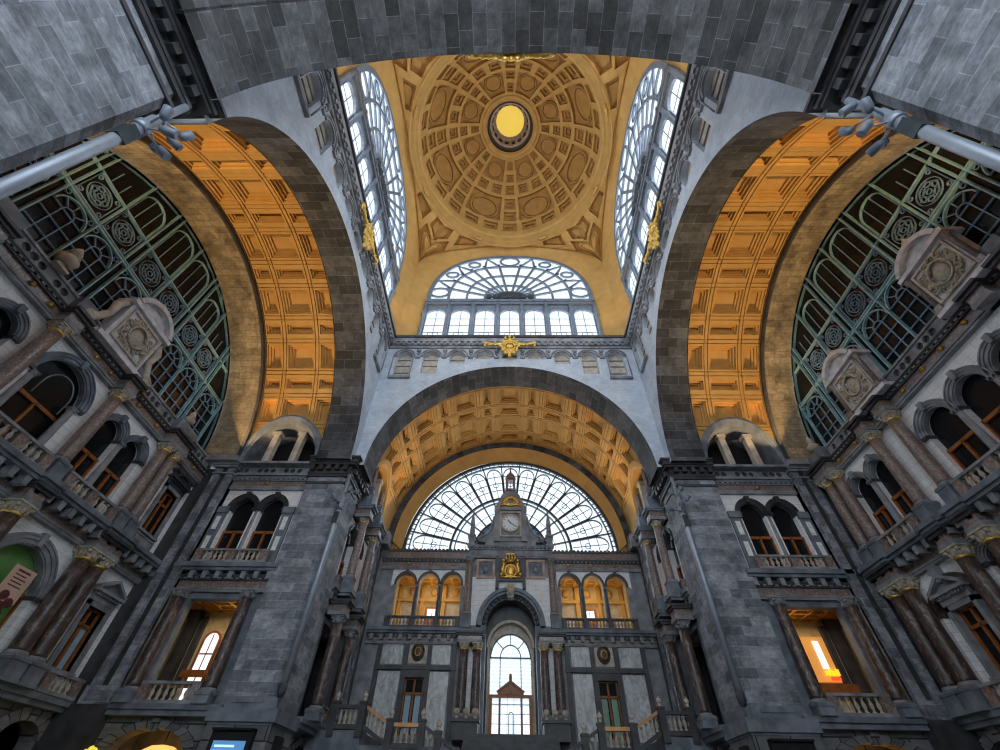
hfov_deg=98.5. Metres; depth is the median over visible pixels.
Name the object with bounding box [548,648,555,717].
pilaster
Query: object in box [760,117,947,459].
arch
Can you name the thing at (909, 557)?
crown molding
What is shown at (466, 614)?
column
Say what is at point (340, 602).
crown molding
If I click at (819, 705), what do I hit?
column
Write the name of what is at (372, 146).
window
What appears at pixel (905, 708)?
column
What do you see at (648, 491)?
column
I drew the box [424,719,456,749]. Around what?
balustrade
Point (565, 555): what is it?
parapet
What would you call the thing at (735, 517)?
pilaster
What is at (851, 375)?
cartouche
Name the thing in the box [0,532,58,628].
window
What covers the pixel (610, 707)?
blind
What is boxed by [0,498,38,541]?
column
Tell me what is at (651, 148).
window
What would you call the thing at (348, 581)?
column
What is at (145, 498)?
column
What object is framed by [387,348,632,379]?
arcade
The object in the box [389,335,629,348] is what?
crown molding
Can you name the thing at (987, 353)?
window
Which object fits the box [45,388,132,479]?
column
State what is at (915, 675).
pilaster
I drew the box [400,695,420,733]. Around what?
blind
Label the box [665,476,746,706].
pilaster
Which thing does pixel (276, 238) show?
vault
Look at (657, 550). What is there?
window
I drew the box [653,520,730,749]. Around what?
wall
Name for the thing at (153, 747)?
hanging lamp
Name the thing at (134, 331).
cartouche
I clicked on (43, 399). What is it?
window
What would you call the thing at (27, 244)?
parapet
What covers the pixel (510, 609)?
arch
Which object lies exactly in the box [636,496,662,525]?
parapet
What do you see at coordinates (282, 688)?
pilaster
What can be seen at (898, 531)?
balustrade
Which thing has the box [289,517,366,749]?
wall
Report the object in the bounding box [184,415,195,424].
bowl
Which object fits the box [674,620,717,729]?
column
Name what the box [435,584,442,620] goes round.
colonnette
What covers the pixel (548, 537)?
obelisk
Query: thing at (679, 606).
crown molding
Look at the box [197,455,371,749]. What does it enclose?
pier
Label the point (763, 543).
window
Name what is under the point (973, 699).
column
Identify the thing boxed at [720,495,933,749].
wall
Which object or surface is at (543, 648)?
column
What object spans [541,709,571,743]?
pedestal
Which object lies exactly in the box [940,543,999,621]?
column
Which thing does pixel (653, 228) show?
ornament
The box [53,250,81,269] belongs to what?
bowl
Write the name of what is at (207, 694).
column
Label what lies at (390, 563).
crown molding
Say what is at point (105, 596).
window
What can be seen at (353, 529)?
window
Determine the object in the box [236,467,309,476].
parapet
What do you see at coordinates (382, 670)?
wall
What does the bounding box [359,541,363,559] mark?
window
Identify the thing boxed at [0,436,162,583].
crown molding
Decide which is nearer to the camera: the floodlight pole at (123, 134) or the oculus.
the floodlight pole at (123, 134)
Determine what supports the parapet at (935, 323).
on the crown molding at (980, 297)
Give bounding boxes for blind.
[51,625,85,668]
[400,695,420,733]
[601,698,620,737]
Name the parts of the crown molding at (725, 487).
architrave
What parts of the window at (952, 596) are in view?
frame, pane, balustrade, rail, post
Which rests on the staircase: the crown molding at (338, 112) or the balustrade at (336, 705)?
the balustrade at (336, 705)
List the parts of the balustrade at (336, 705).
handrail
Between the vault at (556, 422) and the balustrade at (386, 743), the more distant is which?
the vault at (556, 422)
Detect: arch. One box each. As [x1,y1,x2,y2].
[87,123,264,455]
[140,72,388,460]
[174,0,861,99]
[337,60,419,332]
[356,349,664,485]
[389,442,630,550]
[396,246,623,334]
[476,583,545,734]
[601,57,687,332]
[632,67,896,462]
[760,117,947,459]
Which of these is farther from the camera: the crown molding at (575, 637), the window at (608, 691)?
the crown molding at (575, 637)
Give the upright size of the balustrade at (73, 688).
0.750 m
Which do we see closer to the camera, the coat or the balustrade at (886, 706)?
the balustrade at (886, 706)
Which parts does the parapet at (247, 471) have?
rail, pierced panel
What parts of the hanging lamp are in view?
lamp shade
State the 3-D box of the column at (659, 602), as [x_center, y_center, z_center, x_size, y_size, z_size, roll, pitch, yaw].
[10.256,13.239,28.664,0.676,4.620,0.624,0,-46,1]
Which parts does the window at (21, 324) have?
pane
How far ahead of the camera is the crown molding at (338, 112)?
26.75 m
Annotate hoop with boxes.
[508,712,513,735]
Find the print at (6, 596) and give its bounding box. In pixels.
[0,590,12,613]
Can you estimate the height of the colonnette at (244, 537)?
3.350 m
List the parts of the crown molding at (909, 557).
architrave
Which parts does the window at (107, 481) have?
frame, pane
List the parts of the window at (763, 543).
post, frame, rail, post, balustrade, post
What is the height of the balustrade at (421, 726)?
1.930 m
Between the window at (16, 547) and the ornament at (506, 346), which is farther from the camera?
the ornament at (506, 346)
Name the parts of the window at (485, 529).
half round panel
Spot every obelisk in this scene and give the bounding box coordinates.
[467,510,475,547]
[545,511,553,548]
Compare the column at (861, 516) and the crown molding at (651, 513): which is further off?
the crown molding at (651, 513)
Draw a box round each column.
[0,320,75,389]
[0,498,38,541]
[0,545,104,683]
[12,555,117,689]
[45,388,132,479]
[110,593,172,701]
[111,588,192,702]
[112,442,176,527]
[123,450,183,535]
[190,589,257,703]
[304,615,346,722]
[327,630,357,723]
[341,517,369,588]
[353,536,377,604]
[368,466,379,493]
[376,492,384,512]
[452,642,469,742]
[461,556,474,626]
[468,642,482,732]
[538,643,553,734]
[547,557,559,628]
[551,643,569,744]
[635,494,643,515]
[641,468,652,495]
[641,539,666,608]
[650,520,679,592]
[662,635,690,730]
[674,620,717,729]
[766,596,838,715]
[818,478,873,563]
[825,470,883,556]
[836,597,922,717]
[856,602,923,717]
[859,430,940,521]
[877,410,960,503]
[878,584,972,717]
[889,577,993,713]
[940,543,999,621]
[966,524,999,562]
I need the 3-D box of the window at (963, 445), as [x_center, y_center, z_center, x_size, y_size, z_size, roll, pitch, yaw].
[19.519,2.817,18.348,0.580,4.340,2.280,0,-46,1]
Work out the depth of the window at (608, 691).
26.95 m
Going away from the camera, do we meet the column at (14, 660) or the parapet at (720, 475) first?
the column at (14, 660)
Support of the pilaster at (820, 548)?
attached to the wall at (839, 661)
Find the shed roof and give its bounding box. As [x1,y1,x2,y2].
[490,636,530,706]
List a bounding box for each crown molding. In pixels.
[0,206,208,483]
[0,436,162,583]
[174,561,278,593]
[229,476,307,490]
[320,68,396,347]
[325,582,366,636]
[353,499,385,546]
[365,626,483,644]
[381,557,466,569]
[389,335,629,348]
[468,545,552,559]
[537,629,657,647]
[554,559,641,572]
[624,63,704,348]
[634,502,667,549]
[653,587,696,641]
[714,480,797,495]
[745,568,855,600]
[805,243,999,488]
[857,468,999,590]
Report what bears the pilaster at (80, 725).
on the floor
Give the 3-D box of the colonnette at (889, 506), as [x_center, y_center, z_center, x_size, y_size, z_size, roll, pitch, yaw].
[19.499,6.742,21.405,0.408,3.450,0.408,0,-46,1]
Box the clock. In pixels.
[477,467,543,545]
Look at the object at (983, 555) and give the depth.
17.20 m
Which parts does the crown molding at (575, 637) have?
architrave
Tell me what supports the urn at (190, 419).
on the parapet at (27, 244)
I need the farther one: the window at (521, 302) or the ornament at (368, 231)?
the window at (521, 302)
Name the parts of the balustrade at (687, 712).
handrail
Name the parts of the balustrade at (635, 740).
handrail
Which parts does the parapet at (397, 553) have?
panel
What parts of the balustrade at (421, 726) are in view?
handrail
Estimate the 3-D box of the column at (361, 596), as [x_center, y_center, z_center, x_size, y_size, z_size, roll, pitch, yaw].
[-9.040,13.179,29.061,0.676,4.620,0.624,0,-46,1]
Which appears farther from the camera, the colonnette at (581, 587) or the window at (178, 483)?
the colonnette at (581, 587)
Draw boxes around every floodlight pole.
[0,104,194,199]
[838,96,999,172]
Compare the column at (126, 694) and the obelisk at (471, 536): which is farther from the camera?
the obelisk at (471, 536)
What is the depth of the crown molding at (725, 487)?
26.14 m
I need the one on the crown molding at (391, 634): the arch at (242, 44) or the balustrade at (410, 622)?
the balustrade at (410, 622)
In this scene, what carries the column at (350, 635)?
on the wall at (306, 727)
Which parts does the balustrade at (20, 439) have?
post, post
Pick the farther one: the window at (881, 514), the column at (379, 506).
the column at (379, 506)
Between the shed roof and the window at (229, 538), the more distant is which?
the shed roof
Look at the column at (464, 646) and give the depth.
27.36 m
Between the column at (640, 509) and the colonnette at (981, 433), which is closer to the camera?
the colonnette at (981, 433)
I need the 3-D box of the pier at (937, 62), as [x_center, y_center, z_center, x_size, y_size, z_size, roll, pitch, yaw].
[11.245,-3.525,6.344,3.350,17.630,3.200,0,-46,1]
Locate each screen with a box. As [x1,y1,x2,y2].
[206,727,257,749]
[767,738,815,749]
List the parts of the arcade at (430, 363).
panel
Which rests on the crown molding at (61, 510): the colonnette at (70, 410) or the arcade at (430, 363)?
the colonnette at (70, 410)
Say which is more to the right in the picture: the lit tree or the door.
the door
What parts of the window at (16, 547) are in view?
frame, pane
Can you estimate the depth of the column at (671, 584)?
26.43 m
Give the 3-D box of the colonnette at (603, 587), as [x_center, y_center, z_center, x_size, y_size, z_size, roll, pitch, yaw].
[7.747,16.815,30.971,0.336,3.000,0.364,0,-46,1]
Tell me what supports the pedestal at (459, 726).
on the staircase
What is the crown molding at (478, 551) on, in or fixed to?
attached to the wall at (382, 670)
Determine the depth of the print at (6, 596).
16.59 m
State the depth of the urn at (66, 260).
18.37 m
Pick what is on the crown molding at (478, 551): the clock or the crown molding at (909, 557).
the clock
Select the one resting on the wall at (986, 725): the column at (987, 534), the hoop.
the column at (987, 534)
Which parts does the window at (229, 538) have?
frame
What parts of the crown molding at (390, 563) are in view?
architrave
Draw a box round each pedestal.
[450,708,479,741]
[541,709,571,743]
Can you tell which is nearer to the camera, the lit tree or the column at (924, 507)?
the lit tree
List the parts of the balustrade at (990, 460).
post, post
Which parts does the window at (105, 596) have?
pane, frame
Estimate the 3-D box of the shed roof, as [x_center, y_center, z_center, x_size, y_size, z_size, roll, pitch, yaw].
[0.984,29.272,43.748,18.000,8.180,11.700,0,-46,1]
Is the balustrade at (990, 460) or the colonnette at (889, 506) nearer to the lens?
the balustrade at (990, 460)
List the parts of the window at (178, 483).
carved panel, pane, frame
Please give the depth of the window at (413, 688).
27.20 m
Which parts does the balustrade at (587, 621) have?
post, post, rail, post, post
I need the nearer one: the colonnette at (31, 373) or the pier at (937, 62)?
the pier at (937, 62)
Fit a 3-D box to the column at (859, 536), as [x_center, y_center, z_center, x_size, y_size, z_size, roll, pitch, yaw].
[19.099,7.923,23.508,0.780,4.850,0.720,0,-46,1]
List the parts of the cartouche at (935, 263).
relief panel, panel frame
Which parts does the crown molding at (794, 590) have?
architrave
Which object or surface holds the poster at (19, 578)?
attached to the window at (16, 547)
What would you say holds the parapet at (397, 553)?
on the crown molding at (390, 563)
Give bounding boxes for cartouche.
[85,298,173,392]
[822,349,894,419]
[894,226,991,318]
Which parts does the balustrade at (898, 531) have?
post, rail, post, post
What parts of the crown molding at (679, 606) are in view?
architrave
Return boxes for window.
[0,139,230,450]
[0,297,30,343]
[0,351,95,452]
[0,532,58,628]
[46,581,126,675]
[70,413,129,490]
[92,435,148,508]
[133,467,195,550]
[190,492,288,561]
[210,491,259,558]
[334,524,357,586]
[339,64,406,302]
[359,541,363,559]
[397,678,423,735]
[402,461,618,551]
[416,256,603,334]
[598,681,624,739]
[614,61,685,303]
[656,542,660,562]
[662,527,686,590]
[735,496,838,568]
[765,496,817,566]
[790,129,999,445]
[846,471,895,543]
[862,454,913,516]
[913,398,989,483]
[925,563,999,708]
[943,365,999,439]
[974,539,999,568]
[977,328,999,376]
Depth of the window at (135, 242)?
23.18 m
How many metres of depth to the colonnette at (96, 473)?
20.44 m
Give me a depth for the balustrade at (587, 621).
29.84 m
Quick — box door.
[488,634,532,734]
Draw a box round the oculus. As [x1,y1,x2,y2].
[482,96,537,157]
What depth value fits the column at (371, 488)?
30.71 m
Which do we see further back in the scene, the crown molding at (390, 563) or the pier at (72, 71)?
the crown molding at (390, 563)
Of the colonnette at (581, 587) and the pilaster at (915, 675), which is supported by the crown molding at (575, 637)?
the colonnette at (581, 587)
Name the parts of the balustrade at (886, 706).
post, rail, post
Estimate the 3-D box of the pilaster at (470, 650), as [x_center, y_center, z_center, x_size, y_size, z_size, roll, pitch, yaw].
[-1.963,19.715,27.884,0.400,3.700,0.110,0,-46,1]
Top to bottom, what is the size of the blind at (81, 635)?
1.580 m
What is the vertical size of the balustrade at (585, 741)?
2.435 m
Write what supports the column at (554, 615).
on the crown molding at (575, 637)
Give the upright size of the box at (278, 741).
1.200 m
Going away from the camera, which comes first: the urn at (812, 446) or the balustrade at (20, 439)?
the balustrade at (20, 439)
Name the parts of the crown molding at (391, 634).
architrave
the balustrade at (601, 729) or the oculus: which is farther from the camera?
the oculus
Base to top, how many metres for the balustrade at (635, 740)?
2.000 m
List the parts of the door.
wooden frame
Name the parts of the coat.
crown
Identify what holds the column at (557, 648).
on the staircase
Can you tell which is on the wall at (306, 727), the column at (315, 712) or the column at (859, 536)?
the column at (315, 712)
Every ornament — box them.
[360,202,378,264]
[468,53,554,61]
[483,335,535,356]
[643,200,661,263]
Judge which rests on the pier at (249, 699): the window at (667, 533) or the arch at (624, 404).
the arch at (624, 404)
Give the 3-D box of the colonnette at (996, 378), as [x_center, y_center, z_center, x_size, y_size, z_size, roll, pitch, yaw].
[19.402,1.090,15.814,0.408,3.150,0.408,0,-46,1]
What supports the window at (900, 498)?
in the wall at (986, 725)
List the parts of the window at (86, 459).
frame, pane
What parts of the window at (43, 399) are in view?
frame, curved rail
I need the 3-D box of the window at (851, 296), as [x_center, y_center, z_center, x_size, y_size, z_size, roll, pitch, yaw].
[19.736,-4.532,23.159,0.270,9.850,18.900,0,-46,1]
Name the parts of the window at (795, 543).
pane, frame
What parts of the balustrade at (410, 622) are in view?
post, post, rail, post, post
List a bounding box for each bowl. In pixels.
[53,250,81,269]
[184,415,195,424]
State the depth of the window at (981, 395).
17.81 m
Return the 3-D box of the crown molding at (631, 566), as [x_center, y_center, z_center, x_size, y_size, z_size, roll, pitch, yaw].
[7.359,14.580,32.925,6.700,0.800,0.390,0,-46,1]
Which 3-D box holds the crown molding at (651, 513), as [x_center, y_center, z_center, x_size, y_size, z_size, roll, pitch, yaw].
[10.361,10.410,29.675,1.390,0.850,5.500,0,-46,1]
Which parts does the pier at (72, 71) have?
cornice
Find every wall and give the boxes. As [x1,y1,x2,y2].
[0,270,192,749]
[94,491,302,749]
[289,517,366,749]
[345,550,674,749]
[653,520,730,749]
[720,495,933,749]
[836,306,999,749]
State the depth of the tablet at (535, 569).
32.79 m
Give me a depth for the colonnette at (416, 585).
31.42 m
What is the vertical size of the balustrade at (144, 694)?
0.820 m
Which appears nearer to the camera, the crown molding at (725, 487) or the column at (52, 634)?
the column at (52, 634)
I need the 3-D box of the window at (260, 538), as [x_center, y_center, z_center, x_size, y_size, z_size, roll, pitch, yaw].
[-14.464,8.724,24.798,4.000,4.410,0.920,0,-46,1]
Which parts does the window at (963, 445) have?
pane, frame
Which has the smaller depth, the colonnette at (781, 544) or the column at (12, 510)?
the column at (12, 510)
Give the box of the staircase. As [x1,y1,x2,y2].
[303,730,714,749]
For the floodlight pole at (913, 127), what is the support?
attached to the pier at (937, 62)
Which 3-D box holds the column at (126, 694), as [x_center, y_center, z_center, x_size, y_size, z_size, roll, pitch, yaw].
[-16.288,12.661,20.407,0.720,4.680,0.780,0,-46,1]
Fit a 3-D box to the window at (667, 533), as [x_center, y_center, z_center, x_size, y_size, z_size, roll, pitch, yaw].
[10.988,12.336,27.642,0.760,4.410,4.000,0,-46,1]
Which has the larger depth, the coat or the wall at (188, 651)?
the coat
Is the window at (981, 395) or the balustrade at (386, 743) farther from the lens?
the balustrade at (386, 743)
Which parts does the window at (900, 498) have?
pane, frame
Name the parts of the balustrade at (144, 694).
post, rail, post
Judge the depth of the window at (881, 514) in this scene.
22.98 m
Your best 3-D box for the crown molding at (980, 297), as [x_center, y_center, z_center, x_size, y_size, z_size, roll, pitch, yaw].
[18.967,-0.740,19.192,1.020,0.850,21.000,0,-46,1]
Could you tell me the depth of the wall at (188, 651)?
21.06 m
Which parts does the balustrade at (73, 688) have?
post, rail, post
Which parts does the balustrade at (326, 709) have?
post, rail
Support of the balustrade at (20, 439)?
on the crown molding at (61, 510)
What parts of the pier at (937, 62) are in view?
cornice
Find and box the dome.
[393,53,628,261]
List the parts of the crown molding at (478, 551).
architrave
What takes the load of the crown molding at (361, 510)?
attached to the wall at (306, 727)
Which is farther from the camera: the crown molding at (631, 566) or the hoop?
the crown molding at (631, 566)
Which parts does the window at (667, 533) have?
pane, frame, balustrade, post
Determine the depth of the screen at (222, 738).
17.42 m
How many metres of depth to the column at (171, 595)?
20.55 m
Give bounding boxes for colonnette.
[0,368,41,405]
[24,406,79,458]
[77,441,126,495]
[237,510,258,559]
[411,584,419,620]
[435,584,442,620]
[579,586,585,623]
[602,586,610,623]
[766,515,787,560]
[866,479,911,532]
[949,406,997,449]
[985,371,999,385]
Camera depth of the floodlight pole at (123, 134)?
10.42 m
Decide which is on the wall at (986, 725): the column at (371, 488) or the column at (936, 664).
the column at (936, 664)
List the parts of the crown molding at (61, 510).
architrave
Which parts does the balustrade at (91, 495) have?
post, post, post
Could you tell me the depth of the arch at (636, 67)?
39.81 m
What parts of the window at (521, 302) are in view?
frame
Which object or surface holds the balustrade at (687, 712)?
on the staircase
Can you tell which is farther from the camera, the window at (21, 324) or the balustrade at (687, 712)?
the balustrade at (687, 712)
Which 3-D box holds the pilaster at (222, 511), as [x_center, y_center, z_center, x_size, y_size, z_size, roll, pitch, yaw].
[-16.453,9.045,24.481,0.720,3.400,0.220,0,-46,1]
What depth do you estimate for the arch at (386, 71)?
40.26 m
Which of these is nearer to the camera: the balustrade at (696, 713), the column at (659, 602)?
the balustrade at (696, 713)
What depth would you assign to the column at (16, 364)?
16.97 m
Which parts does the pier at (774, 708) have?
cornice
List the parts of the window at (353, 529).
post, balustrade, frame, pane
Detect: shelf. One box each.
[234,461,309,467]
[713,464,791,471]
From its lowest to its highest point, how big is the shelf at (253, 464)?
0.150 m
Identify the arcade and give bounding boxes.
[293,71,387,372]
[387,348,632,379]
[633,66,733,372]
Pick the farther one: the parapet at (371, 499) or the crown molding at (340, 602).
the parapet at (371, 499)
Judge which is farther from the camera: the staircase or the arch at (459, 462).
the arch at (459, 462)
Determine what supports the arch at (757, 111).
on the pier at (774, 708)
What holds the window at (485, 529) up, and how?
attached to the arch at (459, 462)
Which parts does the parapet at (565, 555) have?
panel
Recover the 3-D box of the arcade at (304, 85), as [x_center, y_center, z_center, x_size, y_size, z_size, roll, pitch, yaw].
[-9.457,-8.148,27.460,0.798,3.470,18.800,0,-46,1]
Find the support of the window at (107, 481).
in the wall at (25, 714)
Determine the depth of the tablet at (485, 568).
32.86 m
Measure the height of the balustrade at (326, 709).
0.820 m
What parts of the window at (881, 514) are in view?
pane, frame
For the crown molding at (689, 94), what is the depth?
26.30 m
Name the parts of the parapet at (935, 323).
rail, pierced panel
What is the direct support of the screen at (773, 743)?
attached to the pier at (774, 708)
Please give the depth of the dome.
45.12 m
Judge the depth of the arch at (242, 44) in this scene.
16.84 m
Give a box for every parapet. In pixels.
[0,196,210,468]
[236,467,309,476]
[358,494,383,522]
[387,548,469,557]
[551,550,634,559]
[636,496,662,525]
[713,471,790,479]
[808,233,999,467]
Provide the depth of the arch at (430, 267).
44.29 m
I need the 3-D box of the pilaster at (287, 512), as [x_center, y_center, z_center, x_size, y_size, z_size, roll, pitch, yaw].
[-12.493,9.057,24.400,0.720,3.400,0.220,0,-46,1]
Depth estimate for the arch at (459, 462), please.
38.92 m
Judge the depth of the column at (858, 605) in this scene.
19.81 m
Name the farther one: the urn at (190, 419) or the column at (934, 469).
the urn at (190, 419)
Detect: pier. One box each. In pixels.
[0,0,227,173]
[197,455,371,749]
[649,457,824,749]
[803,0,999,147]
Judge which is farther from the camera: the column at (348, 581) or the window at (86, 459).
the column at (348, 581)
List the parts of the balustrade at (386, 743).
handrail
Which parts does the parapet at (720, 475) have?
rail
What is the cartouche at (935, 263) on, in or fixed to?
on the parapet at (935, 323)
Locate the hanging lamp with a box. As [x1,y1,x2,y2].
[143,731,176,749]
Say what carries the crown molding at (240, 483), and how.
attached to the wall at (188, 651)
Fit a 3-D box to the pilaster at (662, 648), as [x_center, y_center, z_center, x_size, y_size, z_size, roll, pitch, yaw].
[10.719,18.524,27.183,1.180,17.360,2.480,0,-46,1]
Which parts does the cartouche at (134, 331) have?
panel frame, relief panel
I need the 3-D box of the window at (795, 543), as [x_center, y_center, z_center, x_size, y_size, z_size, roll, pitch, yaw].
[16.411,8.937,24.288,1.880,4.390,0.580,0,-46,1]
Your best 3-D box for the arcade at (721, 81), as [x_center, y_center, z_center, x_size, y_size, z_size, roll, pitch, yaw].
[10.741,-8.085,27.044,0.798,3.470,18.800,0,-46,1]
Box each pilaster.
[31,460,242,749]
[198,506,229,547]
[267,507,295,561]
[277,474,358,697]
[338,532,386,723]
[465,647,473,715]
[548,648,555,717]
[632,534,682,730]
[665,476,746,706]
[727,511,756,567]
[783,464,983,749]
[796,511,829,554]
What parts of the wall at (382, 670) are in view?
marble panel, marble panel, medallion panel, orange door, loggia panel, marble panel, marble panel, marble panel, marble panel, orange door, loggia panel, medallion panel, marble panel, marble panel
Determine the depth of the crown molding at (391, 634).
29.55 m
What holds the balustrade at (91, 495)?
on the crown molding at (61, 510)
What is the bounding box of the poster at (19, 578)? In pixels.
[0,563,36,613]
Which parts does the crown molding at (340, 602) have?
architrave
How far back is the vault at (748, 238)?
27.95 m
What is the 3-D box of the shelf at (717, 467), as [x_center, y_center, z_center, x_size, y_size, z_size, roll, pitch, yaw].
[15.374,-1.393,19.939,4.900,0.150,23.400,0,-46,1]
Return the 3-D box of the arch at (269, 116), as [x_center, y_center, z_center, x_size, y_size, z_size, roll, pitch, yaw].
[-10.432,-5.885,25.101,2.180,12.700,20.300,0,-46,1]
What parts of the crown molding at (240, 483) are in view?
architrave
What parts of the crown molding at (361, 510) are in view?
architrave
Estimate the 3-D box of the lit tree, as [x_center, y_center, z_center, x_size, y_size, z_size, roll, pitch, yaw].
[-16.150,15.788,15.677,1.775,3.563,1.644,25,-51,-21]
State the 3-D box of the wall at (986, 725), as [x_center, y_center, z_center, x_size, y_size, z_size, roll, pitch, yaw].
[20.261,4.748,13.408,3.120,16.750,21.600,0,-46,1]
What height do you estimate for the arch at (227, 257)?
10.000 m
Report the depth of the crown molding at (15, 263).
19.30 m
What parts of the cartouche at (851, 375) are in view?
relief panel, panel frame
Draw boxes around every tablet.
[476,559,494,578]
[526,560,544,578]
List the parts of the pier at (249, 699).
cornice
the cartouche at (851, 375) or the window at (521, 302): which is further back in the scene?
the window at (521, 302)
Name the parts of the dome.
oval panel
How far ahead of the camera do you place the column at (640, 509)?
32.16 m
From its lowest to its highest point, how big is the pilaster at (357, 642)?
17.360 m
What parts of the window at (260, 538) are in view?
post, balustrade, post, rail, frame, post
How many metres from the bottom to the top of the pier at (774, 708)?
17.630 m
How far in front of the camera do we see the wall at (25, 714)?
18.10 m
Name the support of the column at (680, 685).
on the wall at (715, 735)
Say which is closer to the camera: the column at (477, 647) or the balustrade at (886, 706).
the balustrade at (886, 706)
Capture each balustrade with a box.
[0,410,57,469]
[32,669,85,701]
[62,470,120,521]
[132,680,203,703]
[316,704,330,727]
[325,690,368,737]
[363,705,395,749]
[383,615,459,626]
[390,708,426,749]
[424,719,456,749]
[562,618,639,629]
[569,722,597,749]
[596,712,632,749]
[628,711,661,749]
[655,696,700,743]
[695,711,706,733]
[824,692,899,716]
[875,512,920,551]
[949,442,999,495]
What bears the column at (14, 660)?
on the wall at (25, 714)
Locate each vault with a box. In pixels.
[124,120,333,468]
[361,386,658,552]
[688,113,912,471]
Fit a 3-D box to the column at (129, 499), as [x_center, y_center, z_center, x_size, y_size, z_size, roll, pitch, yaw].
[-18.490,5.597,22.176,0.780,4.850,0.720,0,-46,1]
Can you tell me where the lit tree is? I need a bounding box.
[84,745,97,749]
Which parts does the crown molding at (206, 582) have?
architrave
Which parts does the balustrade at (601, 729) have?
handrail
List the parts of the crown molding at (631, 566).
architrave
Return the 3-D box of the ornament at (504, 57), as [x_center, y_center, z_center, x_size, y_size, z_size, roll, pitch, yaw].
[0.538,-15.627,21.062,4.301,2.714,0.386,0,-46,1]
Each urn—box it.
[50,249,83,274]
[184,411,196,424]
[806,437,819,452]
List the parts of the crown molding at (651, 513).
architrave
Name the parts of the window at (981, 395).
pane, frame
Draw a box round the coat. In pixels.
[495,552,525,589]

